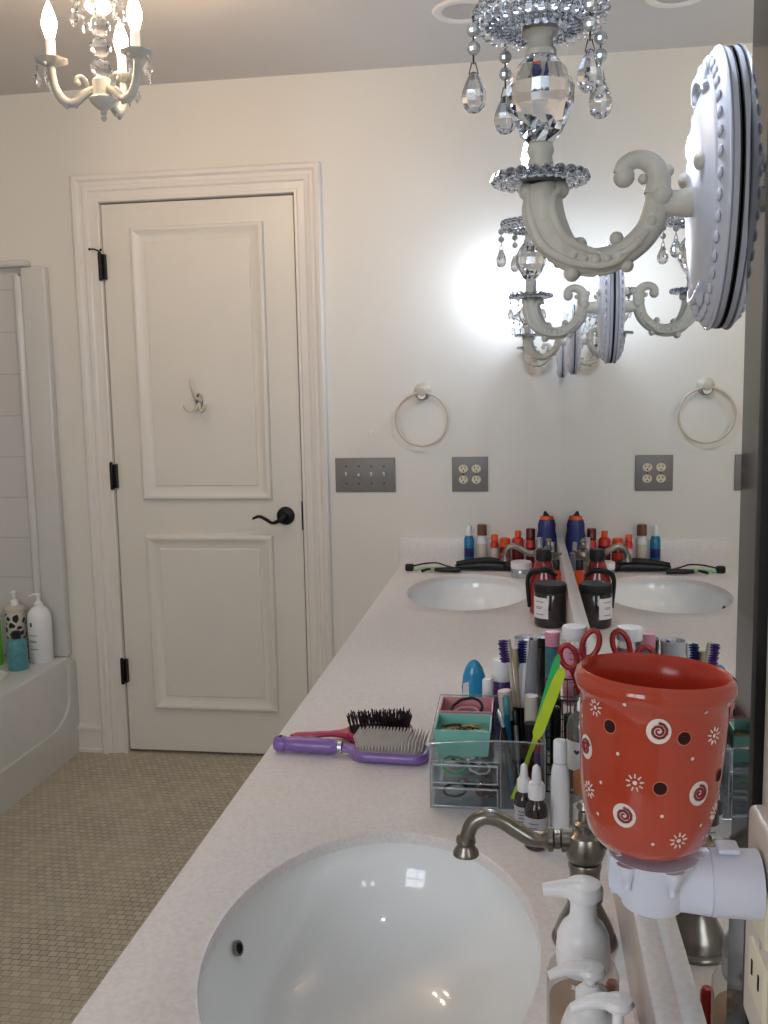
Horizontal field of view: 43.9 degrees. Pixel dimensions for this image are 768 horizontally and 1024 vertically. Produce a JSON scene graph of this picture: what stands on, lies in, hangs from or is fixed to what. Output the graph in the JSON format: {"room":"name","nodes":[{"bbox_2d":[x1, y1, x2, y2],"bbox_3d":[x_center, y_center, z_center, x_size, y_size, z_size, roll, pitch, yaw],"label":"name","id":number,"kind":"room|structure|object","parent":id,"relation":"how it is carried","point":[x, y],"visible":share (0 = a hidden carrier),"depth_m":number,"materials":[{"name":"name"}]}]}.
{"room":"bathroom","nodes":[
{"label":"bathroom","id":0,"kind":"room"},
{"bbox_2d":[0,749,264,1023],"bbox_3d":[-0.957,1.254,1.461,2.820,0.060,4.770,0,7,9],"label":"floor","id":1,"kind":"structure","parent":0,"point":[88,854],"depth_m":2.88,"materials":[{"name":"tile"}]},
{"bbox_2d":[0,654,79,815],"bbox_3d":[-1.719,0.850,3.006,0.814,0.387,1.618,0,7,9],"label":"bathtub","id":2,"kind":"object","parent":1,"relation":"on","point":[39,710],"visible":1,"depth_m":3.44,"materials":[{"name":"ceramic"}]},
{"bbox_2d":[0,620,3,665],"bbox_3d":[-1.473,0.469,3.583,0.072,0.216,0.072,0,7,9],"label":"bottle","id":3,"kind":"object","parent":2,"relation":"on","point":[1,643],"visible":1,"depth_m":3.58,"materials":[{"name":"green plastic"}]},
{"bbox_2d":[4,591,28,656],"bbox_3d":[-1.411,0.433,3.656,0.077,0.268,0.077,0,7,9],"label":"bottle","id":4,"kind":"object","parent":2,"relation":"on","point":[15,614],"visible":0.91,"depth_m":3.63,"materials":[{"name":"beige plastic"}]},
{"bbox_2d":[6,630,28,671],"bbox_3d":[-1.356,0.510,3.525,0.072,0.144,0.072,0,7,9],"label":"bottle","id":5,"kind":"object","parent":2,"relation":"on","point":[17,651],"visible":1,"depth_m":3.50,"materials":[{"name":"teal plastic"}]},
{"bbox_2d":[27,593,53,663],"bbox_3d":[-1.306,0.437,3.620,0.088,0.264,0.089,0,7,9],"label":"shampoo bottle","id":6,"kind":"object","parent":2,"relation":"on","point":[39,619],"visible":1,"depth_m":3.59,"materials":[{"name":"white plastic"}]},
{"bbox_3d":[0.076,0.811,1.651,0.601,0.732,3.738,0,7,9],"label":"vanity cabinet","id":7,"kind":"object","parent":1,"relation":"on","visible":0},
{"bbox_2d":[72,566,634,1023],"bbox_3d":[0.075,0.439,1.599,0.587,0.017,3.749,0,7,9],"label":"countertop","id":8,"kind":"structure","parent":7,"relation":"on","point":[294,809],"depth_m":1.43,"materials":[{"name":"stone"}]},
{"bbox_2d":[273,726,429,764],"bbox_3d":[-0.059,0.403,1.661,0.278,0.044,0.068,0,7,12],"label":"brush","id":9,"kind":"object","parent":8,"relation":"on","point":[380,745],"visible":0.99,"depth_m":1.64,"materials":[{"name":"plastic"}]},
{"bbox_2d":[357,742,425,754],"bbox_3d":[0.013,0.405,1.646,0.118,0.009,0.054,0,7,12],"label":"cushion","id":10,"kind":"object","parent":9,"relation":"on","point":[363,748],"depth_m":1.62,"materials":[{"name":"plastic"}]},
{"bbox_2d":[290,707,413,742],"bbox_3d":[-0.058,0.392,1.742,0.226,0.045,0.062,-2,7,-6],"label":"brush","id":11,"kind":"object","parent":8,"relation":"on","point":[403,718],"visible":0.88,"depth_m":1.73,"materials":[{"name":"plastic"}]},
{"bbox_2d":[349,723,409,733],"bbox_3d":[-0.008,0.395,1.748,0.113,0.006,0.050,-2,7,-6],"label":"cushion","id":12,"kind":"object","parent":11,"relation":"on","point":[353,728],"depth_m":1.73,"materials":[{"name":"plastic"}]},
{"bbox_2d":[198,843,539,1023],"bbox_3d":[-0.009,0.595,1.117,0.459,0.168,0.643,0,7,9],"label":"sink","id":13,"kind":"object","parent":8,"relation":"in","point":[384,933],"visible":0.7,"depth_m":1.28,"materials":[{"name":"white ceramic"}]},
{"bbox_2d":[413,567,460,572],"bbox_3d":[0.175,0.199,3.337,0.192,0.020,0.044,1,7,13],"label":"hair trimmer","id":14,"kind":"object","parent":8,"relation":"on","point":[423,569],"visible":1,"depth_m":3.31,"materials":[{"name":"black plastic"}]},
{"bbox_2d":[405,557,510,570],"bbox_3d":[0.263,0.181,3.358,0.376,0.047,0.053,0,7,8],"label":"hair straightener","id":15,"kind":"object","parent":8,"relation":"on","point":[482,563],"visible":0.94,"depth_m":3.33,"materials":[{"name":"black plastic"}]},
{"bbox_2d":[408,579,525,609],"bbox_3d":[0.267,0.349,3.034,0.459,0.168,0.650,0,7,9],"label":"sink","id":16,"kind":"object","parent":8,"relation":"in","point":[456,594],"visible":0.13,"depth_m":3.27,"materials":[{"name":"white ceramic"}]},
{"bbox_2d":[464,525,473,559],"bbox_3d":[0.302,0.123,3.387,0.035,0.156,0.035,0,7,9],"label":"spray bottle","id":17,"kind":"object","parent":8,"relation":"on","point":[468,540],"visible":0.82,"depth_m":3.37,"materials":[{"name":"blue plastic"}]},
{"bbox_2d":[462,659,484,696],"bbox_3d":[0.171,0.340,1.812,0.047,0.123,0.030,0,7,9],"label":"bottle","id":18,"kind":"object","parent":8,"relation":"on","point":[473,675],"visible":0.62,"depth_m":1.80,"materials":[{"name":"plastic"}]},
{"bbox_2d":[477,524,486,557],"bbox_3d":[0.347,0.122,3.380,0.035,0.158,0.035,0,7,9],"label":"bottle","id":19,"kind":"object","parent":8,"relation":"on","point":[481,528],"visible":0.72,"depth_m":3.37,"materials":[{"name":"white plastic"}]},
{"bbox_2d":[429,694,545,810],"bbox_3d":[0.168,0.379,1.517,0.174,0.119,0.192,0,7,9],"label":"acrylic organizer","id":20,"kind":"object","parent":8,"relation":"on","point":[500,758],"visible":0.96,"depth_m":1.46,"materials":[{"name":"plastic"}]},
{"bbox_2d":[441,755,466,773],"bbox_3d":[0.107,0.389,1.466,0.040,0.024,0.021,0,7,9],"label":"tie","id":21,"kind":"object","parent":20,"relation":"in","point":[450,756],"visible":0.94,"depth_m":1.46,"materials":[{"name":"green fabric"}]},
{"bbox_2d":[443,782,467,797],"bbox_3d":[0.110,0.428,1.470,0.039,0.020,0.022,0,7,9],"label":"tie","id":22,"kind":"object","parent":20,"relation":"in","point":[451,783],"visible":0.98,"depth_m":1.47,"materials":[{"name":"black fabric"}]},
{"bbox_2d":[434,713,491,756],"bbox_3d":[0.123,0.345,1.477,0.086,0.041,0.076,0,7,9],"label":"storage bin","id":23,"kind":"object","parent":20,"relation":"in","point":[457,746],"visible":0.93,"depth_m":1.45,"materials":[{"name":"green plastic"}]},
{"bbox_2d":[451,756,478,765],"bbox_3d":[0.128,0.391,1.519,0.045,0.014,0.036,0,7,9],"label":"tie","id":24,"kind":"object","parent":20,"relation":"in","point":[476,757],"visible":0.45,"depth_m":1.51,"materials":[{"name":"grey fabric"}]},
{"bbox_2d":[439,696,493,734],"bbox_3d":[0.136,0.335,1.560,0.086,0.044,0.073,0,7,9],"label":"storage bin","id":25,"kind":"object","parent":20,"relation":"in","point":[446,703],"visible":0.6,"depth_m":1.59,"materials":[{"name":"pink plastic"}]},
{"bbox_2d":[453,706,478,711],"bbox_3d":[0.134,0.332,1.560,0.049,0.020,0.037,0,7,9],"label":"hair elastic","id":26,"kind":"object","parent":25,"relation":"in","point":[461,707],"visible":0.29,"depth_m":1.57,"materials":[{"name":"pink fabric"}]},
{"bbox_2d":[450,697,483,711],"bbox_3d":[0.135,0.322,1.558,0.055,0.032,0.039,0,7,9],"label":"hair elastic","id":27,"kind":"object","parent":25,"relation":"in","point":[464,698],"visible":0.61,"depth_m":1.57,"materials":[{"name":"black fabric"}]},
{"bbox_2d":[457,775,479,790],"bbox_3d":[0.132,0.424,1.494,0.036,0.018,0.023,0,7,9],"label":"tie","id":28,"kind":"object","parent":20,"relation":"in","point":[463,776],"visible":0.83,"depth_m":1.50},
{"bbox_2d":[463,771,491,785],"bbox_3d":[0.150,0.428,1.531,0.046,0.012,0.038,0,7,9],"label":"tie","id":29,"kind":"object","parent":20,"relation":"in","point":[488,776],"visible":0.7,"depth_m":1.52,"materials":[{"name":"grey fabric"}]},
{"bbox_2d":[467,759,490,774],"bbox_3d":[0.145,0.392,1.466,0.036,0.020,0.024,0,7,9],"label":"tie","id":30,"kind":"object","parent":20,"relation":"in","point":[472,760],"visible":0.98,"depth_m":1.47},
{"bbox_2d":[475,785,495,797],"bbox_3d":[0.156,0.430,1.467,0.033,0.016,0.019,0,7,9],"label":"tie","id":31,"kind":"object","parent":20,"relation":"in","point":[480,786],"visible":0.91,"depth_m":1.46,"materials":[{"name":"fabric"}]},
{"bbox_2d":[498,688,515,785],"bbox_3d":[0.199,0.358,1.512,0.037,0.157,0.022,0,7,9],"label":"tube","id":32,"kind":"object","parent":20,"relation":"in","point":[505,691],"visible":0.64,"depth_m":1.50,"materials":[{"name":"white plastic"}]},
{"bbox_2d":[497,709,518,781],"bbox_3d":[0.194,0.370,1.466,0.041,0.137,0.008,0,7,9],"label":"pen","id":33,"kind":"object","parent":20,"relation":"in","point":[499,712],"visible":0.87,"depth_m":1.46,"materials":[{"name":"black plastic"}]},
{"bbox_2d":[502,695,514,788],"bbox_3d":[0.195,0.360,1.494,0.022,0.149,0.011,6,10,43],"label":"pen","id":34,"kind":"object","parent":20,"relation":"in","point":[505,700],"visible":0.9,"depth_m":1.49,"materials":[{"name":"plastic"}]},
{"bbox_2d":[512,709,520,774],"bbox_3d":[0.209,0.371,1.500,0.008,0.124,0.019,-6,9,-36],"label":"pen","id":35,"kind":"object","parent":20,"relation":"in","point":[514,712],"visible":0.87,"depth_m":1.50,"materials":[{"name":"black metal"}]},
{"bbox_2d":[513,698,523,764],"bbox_3d":[0.223,0.369,1.543,0.052,0.125,0.052,0,7,9],"label":"toothbrush cup","id":36,"kind":"object","parent":20,"relation":"in","point":[520,711],"visible":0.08,"depth_m":1.52,"materials":[{"name":"plastic"}]},
{"bbox_2d":[498,638,515,706],"bbox_3d":[0.205,0.316,1.532,0.042,0.229,0.015,-2,7,-6],"label":"toothbrush","id":37,"kind":"object","parent":36,"relation":"in","point":[505,648],"visible":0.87,"depth_m":1.52,"materials":[{"name":"beige plastic"}]},
{"bbox_2d":[512,647,520,707],"bbox_3d":[0.216,0.322,1.527,0.022,0.217,0.022,0,7,9],"label":"toothbrush","id":38,"kind":"object","parent":36,"relation":"in","point":[515,654],"visible":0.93,"depth_m":1.51,"materials":[{"name":"plastic"}]},
{"bbox_2d":[517,639,529,707],"bbox_3d":[0.223,0.316,1.537,0.021,0.226,0.020,-4,8,-24],"label":"toothbrush","id":39,"kind":"object","parent":36,"relation":"in","point":[524,645],"visible":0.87,"depth_m":1.52,"materials":[{"name":"white plastic"}]},
{"bbox_2d":[524,721,534,779],"bbox_3d":[0.226,0.382,1.477,0.020,0.115,0.020,0,7,9],"label":"tube","id":40,"kind":"object","parent":20,"relation":"in","point":[528,725],"visible":0.45,"depth_m":1.47,"materials":[{"name":"black plastic"}]},
{"bbox_2d":[524,693,537,721],"bbox_3d":[0.232,0.361,1.504,0.022,0.149,0.022,0,7,9],"label":"tube","id":41,"kind":"object","parent":20,"relation":"in","point":[530,700],"visible":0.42,"depth_m":1.49,"materials":[{"name":"white plastic"}]},
{"bbox_2d":[534,739,540,768],"bbox_3d":[0.233,0.392,1.449,0.011,0.095,0.014,-6,9,-36],"label":"pen","id":42,"kind":"object","parent":20,"relation":"in","point":[537,755],"visible":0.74,"depth_m":1.44,"materials":[{"name":"purple plastic"}]},
{"bbox_2d":[511,667,565,798],"bbox_3d":[0.231,0.333,1.430,0.081,0.208,0.003,0,7,9],"label":"comb","id":43,"kind":"object","parent":20,"relation":"in","point":[546,710],"visible":0.98,"depth_m":1.42,"materials":[{"name":"plastic"}]},
{"bbox_2d":[527,654,560,767],"bbox_3d":[0.233,0.324,1.439,0.064,0.226,0.003,0,7,9],"label":"comb","id":44,"kind":"object","parent":20,"relation":"in","point":[556,662],"visible":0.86,"depth_m":1.43,"materials":[{"name":"green plastic"}]},
{"bbox_2d":[482,677,494,758],"bbox_3d":[0.179,0.353,1.639,0.024,0.140,0.024,0,7,9],"label":"bottle","id":45,"kind":"object","parent":8,"relation":"on","point":[487,682],"visible":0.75,"depth_m":1.63,"materials":[{"name":"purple plastic"}]},
{"bbox_2d":[490,534,498,557],"bbox_3d":[0.391,0.140,3.376,0.029,0.122,0.029,0,7,9],"label":"bottle","id":46,"kind":"object","parent":8,"relation":"on","point":[494,546],"visible":0.8,"depth_m":3.36,"materials":[{"name":"plastic"}]},
{"bbox_2d":[492,657,510,752],"bbox_3d":[0.206,0.337,1.669,0.035,0.164,0.035,0,7,9],"label":"tube","id":47,"kind":"object","parent":8,"relation":"on","point":[500,671],"visible":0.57,"depth_m":1.65,"materials":[{"name":"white plastic"}]},
{"bbox_2d":[500,537,510,561],"bbox_3d":[0.428,0.146,3.371,0.038,0.110,0.038,0,7,9],"label":"bottle","id":48,"kind":"object","parent":8,"relation":"on","point":[504,541],"visible":0.47,"depth_m":3.36,"materials":[{"name":"plastic"}]},
{"bbox_2d":[512,530,523,559],"bbox_3d":[0.472,0.133,3.363,0.041,0.136,0.041,0,7,9],"label":"bottle","id":49,"kind":"object","parent":8,"relation":"on","point":[516,555],"visible":0.7,"depth_m":3.35,"materials":[{"name":"plastic"}]},
{"bbox_2d":[511,560,531,577],"bbox_3d":[0.463,0.192,3.222,0.070,0.054,0.070,0,7,9],"label":"jar","id":50,"kind":"object","parent":8,"relation":"on","point":[519,568],"visible":0.9,"depth_m":3.19,"materials":[{"name":"white plastic"}]},
{"bbox_2d":[514,763,530,824],"bbox_3d":[0.200,0.407,1.364,0.029,0.100,0.029,0,7,9],"label":"dropper bottle","id":51,"kind":"object","parent":8,"relation":"on","point":[521,796],"visible":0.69,"depth_m":1.35,"materials":[{"name":"black glass"}]},
{"bbox_2d":[514,634,537,696],"bbox_3d":[0.253,0.317,1.695,0.043,0.194,0.043,0,7,9],"label":"clear cup","id":52,"kind":"object","parent":8,"relation":"on","point":[531,678],"visible":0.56,"depth_m":1.68,"materials":[{"name":"plastic"}]},
{"bbox_2d":[526,528,534,569],"bbox_3d":[0.516,0.129,3.356,0.033,0.144,0.033,0,7,9],"label":"bottle","id":53,"kind":"object","parent":8,"relation":"on","point":[530,532],"visible":0.76,"depth_m":3.34,"materials":[{"name":"plastic"}]},
{"bbox_2d":[500,538,561,560],"bbox_3d":[0.459,0.164,2.982,0.190,0.169,0.074,0,7,9],"label":"faucet","id":54,"kind":"object","parent":8,"relation":"on","point":[508,547],"visible":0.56,"depth_m":2.97,"materials":[{"name":"silver metal"}]},
{"bbox_2d":[453,799,616,953],"bbox_3d":[0.174,0.407,1.091,0.190,0.169,0.074,0,7,9],"label":"faucet","id":55,"kind":"object","parent":8,"relation":"on","point":[585,853],"visible":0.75,"depth_m":1.08,"materials":[{"name":"silver metal"}]},
{"bbox_2d":[524,764,548,851],"bbox_3d":[0.210,0.405,1.313,0.034,0.118,0.034,0,7,9],"label":"dropper bottle","id":56,"kind":"object","parent":8,"relation":"on","point":[536,811],"visible":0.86,"depth_m":1.30,"materials":[{"name":"black glass"}]},
{"bbox_2d":[537,537,542,547],"bbox_3d":[0.512,0.155,3.139,0.036,0.146,0.036,0,7,9],"label":"glass bottle","id":57,"kind":"object","parent":8,"relation":"on","point":[539,539],"visible":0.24,"depth_m":3.12,"materials":[{"name":"silver plastic"}]},
{"bbox_2d":[536,634,544,738],"bbox_3d":[0.296,0.316,1.729,0.041,0.187,0.041,0,7,9],"label":"makeup brush","id":58,"kind":"object","parent":8,"relation":"on","point":[541,637],"visible":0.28,"depth_m":1.71,"materials":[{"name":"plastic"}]},
{"bbox_2d":[525,548,557,613],"bbox_3d":[0.444,0.194,2.682,0.091,0.185,0.070,0,7,9],"label":"bottle","id":59,"kind":"object","parent":8,"relation":"on","point":[543,569],"visible":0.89,"depth_m":2.66,"materials":[{"name":"red plastic"}]},
{"bbox_2d":[537,511,556,558],"bbox_3d":[0.567,0.099,3.327,0.068,0.208,0.048,0,7,9],"label":"mouthwash bottle","id":60,"kind":"object","parent":8,"relation":"on","point":[546,524],"visible":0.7,"depth_m":3.31,"materials":[{"name":"blue plastic"}]},
{"bbox_2d":[534,580,566,628],"bbox_3d":[0.444,0.246,2.549,0.088,0.116,0.088,0,7,9],"label":"candle jar","id":61,"kind":"object","parent":8,"relation":"on","point":[549,595],"visible":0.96,"depth_m":2.52,"materials":[{"name":"black glass"}]},
{"bbox_2d":[545,630,559,750],"bbox_3d":[0.293,0.311,1.663,0.025,0.213,0.025,0,7,9],"label":"tube","id":62,"kind":"object","parent":8,"relation":"on","point":[552,637],"visible":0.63,"depth_m":1.65,"materials":[{"name":"plastic"}]},
{"bbox_2d":[552,559,560,580],"bbox_3d":[0.512,0.203,2.844,0.033,0.125,0.033,0,7,9],"label":"bottle","id":63,"kind":"object","parent":8,"relation":"on","point":[556,562],"visible":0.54,"depth_m":2.83,"materials":[{"name":"orange plastic"}]},
{"bbox_2d":[550,738,569,829],"bbox_3d":[0.244,0.387,1.323,0.026,0.148,0.026,0,7,9],"label":"bottle","id":64,"kind":"object","parent":8,"relation":"on","point":[560,781],"visible":0.8,"depth_m":1.31,"materials":[{"name":"plastic"}]},
{"bbox_2d":[545,678,579,792],"bbox_3d":[0.291,0.358,1.536,0.062,0.151,0.112,0,7,9],"label":"wire basket","id":65,"kind":"object","parent":8,"relation":"on","point":[567,696],"visible":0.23,"depth_m":1.48,"materials":[{"name":"black metal"}]},
{"bbox_2d":[550,693,559,769],"bbox_3d":[0.280,0.359,1.569,0.016,0.134,0.016,0,7,9],"label":"stick","id":66,"kind":"object","parent":65,"relation":"in","point":[559,693],"visible":0.06,"depth_m":1.57,"materials":[{"name":"black plastic"}]},
{"bbox_2d":[551,705,560,769],"bbox_3d":[0.271,0.369,1.503,0.016,0.131,0.016,0,7,9],"label":"stick","id":67,"kind":"object","parent":65,"relation":"in","point":[557,708],"visible":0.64,"depth_m":1.49,"materials":[{"name":"black plastic"}]},
{"bbox_2d":[564,712,573,788],"bbox_3d":[0.290,0.374,1.499,0.016,0.121,0.016,0,7,9],"label":"stick","id":68,"kind":"object","parent":65,"relation":"in","point":[566,715],"visible":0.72,"depth_m":1.49,"materials":[{"name":"black plastic"}]},
{"bbox_2d":[557,628,601,741],"bbox_3d":[0.315,0.304,1.537,0.071,0.241,0.014,-1,7,1],"label":"scissors","id":69,"kind":"object","parent":65,"relation":"in","point":[571,668],"visible":0.78,"depth_m":1.52,"materials":[{"name":"red plastic"}]},
{"bbox_2d":[566,697,579,770],"bbox_3d":[0.286,0.359,1.381,0.044,0.188,0.044,0,7,9],"label":"bottle","id":70,"kind":"object","parent":8,"relation":"on","point":[573,748],"visible":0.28,"depth_m":1.36,"materials":[{"name":"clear plastic"}]},
{"bbox_2d":[562,623,587,705],"bbox_3d":[0.322,0.306,1.614,0.042,0.234,0.042,0,7,9],"label":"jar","id":71,"kind":"object","parent":8,"relation":"on","point":[570,631],"visible":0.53,"depth_m":1.59,"materials":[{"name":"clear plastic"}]},
{"bbox_2d":[573,802,578,827],"bbox_3d":[0.281,0.431,1.336,0.033,0.050,0.033,0,7,9],"label":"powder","id":72,"kind":"object","parent":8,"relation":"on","point":[575,810],"visible":0.11,"depth_m":1.33,"materials":[{"name":"plastic"}]},
{"bbox_2d":[572,769,581,796],"bbox_3d":[0.281,0.411,1.334,0.036,0.097,0.036,0,7,9],"label":"jar","id":73,"kind":"object","parent":8,"relation":"on","point":[577,787],"visible":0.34,"depth_m":1.32,"materials":[{"name":"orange plastic"}]},
{"bbox_2d":[547,960,611,1023],"bbox_3d":[0.178,0.455,0.829,0.052,0.139,0.056,-7,10,-41],"label":"pump bottle","id":74,"kind":"object","parent":8,"relation":"on","point":[592,972],"visible":0.73,"depth_m":0.82,"materials":[{"name":"white plastic"}]},
{"bbox_2d":[542,875,618,990],"bbox_3d":[0.187,0.428,0.895,0.067,0.176,0.067,6,10,44],"label":"soap bottle","id":75,"kind":"object","parent":8,"relation":"on","point":[581,935],"visible":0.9,"depth_m":0.88,"materials":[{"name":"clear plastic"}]},
{"bbox_2d":[569,991,634,1023],"bbox_3d":[0.183,0.455,0.758,0.052,0.157,0.056,-8,10,-42],"label":"pump bottle","id":76,"kind":"object","parent":8,"relation":"on","point":[619,1004],"visible":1,"depth_m":0.74,"materials":[{"name":"white plastic"}]},
{"bbox_2d":[606,978,617,991],"bbox_3d":[0.223,0.483,0.933,0.013,0.056,0.013,0,7,9],"label":"tube","id":77,"kind":"object","parent":8,"relation":"on","point":[611,984],"visible":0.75,"depth_m":0.93,"materials":[{"name":"plastic"}]},
{"bbox_2d":[0,56,566,722],"bbox_3d":[-0.699,-0.298,3.593,2.900,2.479,0.120,0,7,9],"label":"wall","id":78,"kind":"structure","parent":0,"point":[416,292],"depth_m":3.38,"materials":[{"name":"beige paint"}]},
{"bbox_2d":[0,260,71,656],"bbox_3d":[-1.637,-0.184,3.659,0.820,1.497,0.054,0,7,9],"label":"tub surround","id":79,"kind":"object","parent":78,"relation":"attached to","point":[32,535],"visible":0.91,"depth_m":3.61,"materials":[{"name":"tile"}]},
{"bbox_2d":[78,723,102,752],"bbox_3d":[-1.154,0.885,3.742,0.110,0.112,0.020,0,7,9],"label":"baseboard","id":80,"kind":"structure","parent":78,"relation":"attached to","point":[90,734],"depth_m":3.74,"materials":[{"name":"white paint"}]},
{"bbox_2d":[88,195,308,753],"bbox_3d":[-0.679,-0.095,3.547,0.765,2.064,0.100,0,7,9],"label":"door","id":81,"kind":"structure","parent":78,"relation":"in","point":[210,502],"depth_m":3.54,"materials":[{"name":"white paint"}]},
{"bbox_2d":[183,379,206,412],"bbox_3d":[-0.684,-0.423,3.480,0.091,0.123,0.059,0,7,9],"label":"robe hook","id":82,"kind":"object","parent":81,"relation":"attached to","point":[198,398],"visible":1,"depth_m":3.48,"materials":[{"name":"silver metal"}]},
{"bbox_2d":[69,161,333,753],"bbox_3d":[-0.652,-0.148,3.585,0.928,2.182,0.140,0,7,9],"label":"trim","id":83,"kind":"structure","parent":78,"relation":"attached to","point":[302,180],"depth_m":3.49,"materials":[{"name":"white paint"}]},
{"bbox_2d":[335,458,395,491],"bbox_3d":[-0.066,-0.135,3.449,0.219,0.121,0.016,0,7,9],"label":"switch plate","id":84,"kind":"object","parent":78,"relation":"attached to","point":[351,474],"visible":1,"depth_m":3.44,"materials":[{"name":"grey paint"}]},
{"bbox_2d":[395,383,448,446],"bbox_3d":[0.135,-0.344,3.374,0.194,0.226,0.052,0,7,9],"label":"towel ring","id":85,"kind":"object","parent":78,"relation":"attached to","point":[422,391],"visible":1,"depth_m":3.37,"materials":[{"name":"white paint"}]},
{"bbox_2d":[417,394,426,399],"bbox_3d":[0.132,-0.412,3.358,0.036,0.036,0.008,0,7,9],"label":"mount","id":86,"kind":"object","parent":85,"relation":"attached to","point":[420,396],"depth_m":3.36,"materials":[{"name":"silver metal"}]},
{"bbox_2d":[452,457,487,490],"bbox_3d":[0.306,-0.135,3.397,0.128,0.124,0.009,0,7,9],"label":"outlet plate","id":87,"kind":"object","parent":78,"relation":"attached to","point":[468,473],"visible":1,"depth_m":3.40,"materials":[{"name":"grey paint"}]},
{"bbox_2d":[459,465,467,472],"bbox_3d":[0.282,-0.154,3.396,0.034,0.029,0.003,0,7,9],"label":"socket","id":88,"kind":"object","parent":87,"relation":"attached to","point":[462,468],"depth_m":3.40,"materials":[{"name":"beige plastic"}]},
{"bbox_2d":[459,476,467,483],"bbox_3d":[0.283,-0.115,3.401,0.034,0.029,0.003,0,7,9],"label":"socket","id":89,"kind":"object","parent":87,"relation":"attached to","point":[462,479],"depth_m":3.40,"materials":[{"name":"beige plastic"}]},
{"bbox_2d":[472,465,480,472],"bbox_3d":[0.328,-0.154,3.389,0.034,0.029,0.003,0,7,9],"label":"socket","id":90,"kind":"object","parent":87,"relation":"attached to","point":[475,468],"depth_m":3.39,"materials":[{"name":"beige plastic"}]},
{"bbox_2d":[472,476,480,483],"bbox_3d":[0.329,-0.115,3.394,0.034,0.029,0.003,0,7,9],"label":"socket","id":91,"kind":"object","parent":87,"relation":"attached to","point":[475,479],"depth_m":3.39,"materials":[{"name":"beige plastic"}]},
{"bbox_2d":[399,538,560,566],"bbox_3d":[0.348,0.145,3.421,0.587,0.102,0.020,0,7,9],"label":"backsplash","id":92,"kind":"structure","parent":78,"relation":"attached to","point":[446,551],"depth_m":3.44,"materials":[{"name":"stone"}]},
{"bbox_2d":[0,0,567,94],"bbox_3d":[-1.063,-1.268,1.102,2.920,0.080,4.870,0,7,9],"label":"ceiling","id":93,"kind":"structure","parent":0,"point":[189,40],"depth_m":2.98,"materials":[{"name":"paint"}]},
{"bbox_2d":[33,0,153,121],"bbox_3d":[-0.644,-1.137,2.179,0.258,0.464,0.251,-8,10,-42],"label":"chandelier","id":94,"kind":"object","parent":93,"relation":"hanging from","point":[103,93],"visible":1,"depth_m":2.19,"materials":[{"name":"white paint"}]},
{"bbox_2d":[432,0,477,23],"bbox_3d":[0.231,-1.461,2.785,0.182,0.007,0.182,0,7,9],"label":"recessed light","id":95,"kind":"object","parent":93,"relation":"in","point":[455,11],"visible":0.71,"depth_m":2.78,"materials":[{"name":"white paint"}]},
{"bbox_2d":[567,45,767,804],"bbox_3d":[0.348,0.002,1.044,0.114,2.479,4.650,0,7,9],"label":"wall","id":96,"kind":"structure","parent":0,"point":[765,765],"depth_m":0.53,"materials":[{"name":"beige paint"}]},
{"bbox_2d":[557,539,681,1023],"bbox_3d":[0.351,0.381,1.540,0.024,0.102,3.729,0,7,9],"label":"backsplash","id":97,"kind":"structure","parent":96,"relation":"attached to","point":[652,993],"depth_m":0.91,"materials":[{"name":"stone"}]},
{"bbox_2d":[560,0,767,1023],"bbox_3d":[0.409,-0.473,1.886,0.006,1.500,2.852,0,7,8],"label":"wall mirror","id":98,"kind":"object","parent":96,"relation":"attached to","point":[664,526],"visible":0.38,"depth_m":0.83,"materials":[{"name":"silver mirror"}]},
{"bbox_2d":[511,280,562,377],"bbox_3d":[0.514,-0.623,3.217,0.170,0.342,0.133,0,7,9],"label":"wall sconce","id":99,"kind":"object","parent":98,"relation":"attached to","point":[559,355],"visible":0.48,"depth_m":3.21,"materials":[{"name":"white paint"}]},
{"bbox_2d":[507,288,574,373],"bbox_3d":[0.407,-0.528,2.481,0.170,0.342,0.133,0,7,9],"label":"wall sconce","id":100,"kind":"object","parent":98,"relation":"attached to","point":[527,336],"visible":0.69,"depth_m":2.48,"materials":[{"name":"white paint"}]},
{"bbox_2d":[496,143,613,363],"bbox_3d":[0.254,-0.393,1.432,0.170,0.342,0.133,0,7,9],"label":"wall sconce","id":101,"kind":"object","parent":98,"relation":"attached to","point":[528,260],"visible":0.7,"depth_m":1.43,"materials":[{"name":"white paint"}]},
{"bbox_2d":[462,0,741,329],"bbox_3d":[0.137,-0.292,0.635,0.170,0.342,0.133,0,7,9],"label":"wall sconce","id":102,"kind":"object","parent":98,"relation":"attached to","point":[538,100],"visible":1,"depth_m":0.63,"materials":[{"name":"paint"}]},
{"bbox_2d":[743,805,767,1023],"bbox_3d":[0.199,0.221,0.488,0.016,0.120,0.072,0,7,9],"label":"wall outlet","id":103,"kind":"object","parent":96,"relation":"attached to","point":[755,1003],"visible":0.82,"depth_m":0.49,"materials":[{"name":"beige plastic"}]},
{"bbox_2d":[574,652,765,920],"bbox_3d":[0.145,0.142,0.490,0.095,0.131,0.082,0,7,9],"label":"wax warmer","id":104,"kind":"object","parent":103,"relation":"attached to","point":[654,727],"visible":1,"depth_m":0.47,"materials":[{"name":"red ceramic"}]},
{"bbox_2d":[574,652,738,861],"bbox_3d":[0.136,0.126,0.487,0.080,0.092,0.080,3,5,8],"label":"shade","id":105,"kind":"object","parent":104,"relation":"attached to","point":[654,727],"depth_m":0.46,"materials":[{"name":"red ceramic"}]},
{"bbox_2d":[748,936,767,1023],"bbox_3d":[0.193,0.240,0.491,0.005,0.029,0.033,0,7,9],"label":"socket","id":106,"kind":"object","parent":103,"relation":"attached to","point":[757,955],"depth_m":0.49,"materials":[{"name":"beige plastic"}]},
{"bbox_2d":[752,889,767,951],"bbox_3d":[0.192,0.202,0.486,0.005,0.029,0.033,0,7,9],"label":"socket","id":107,"kind":"object","parent":103,"relation":"attached to","point":[759,928],"depth_m":0.48,"materials":[{"name":"beige plastic"}]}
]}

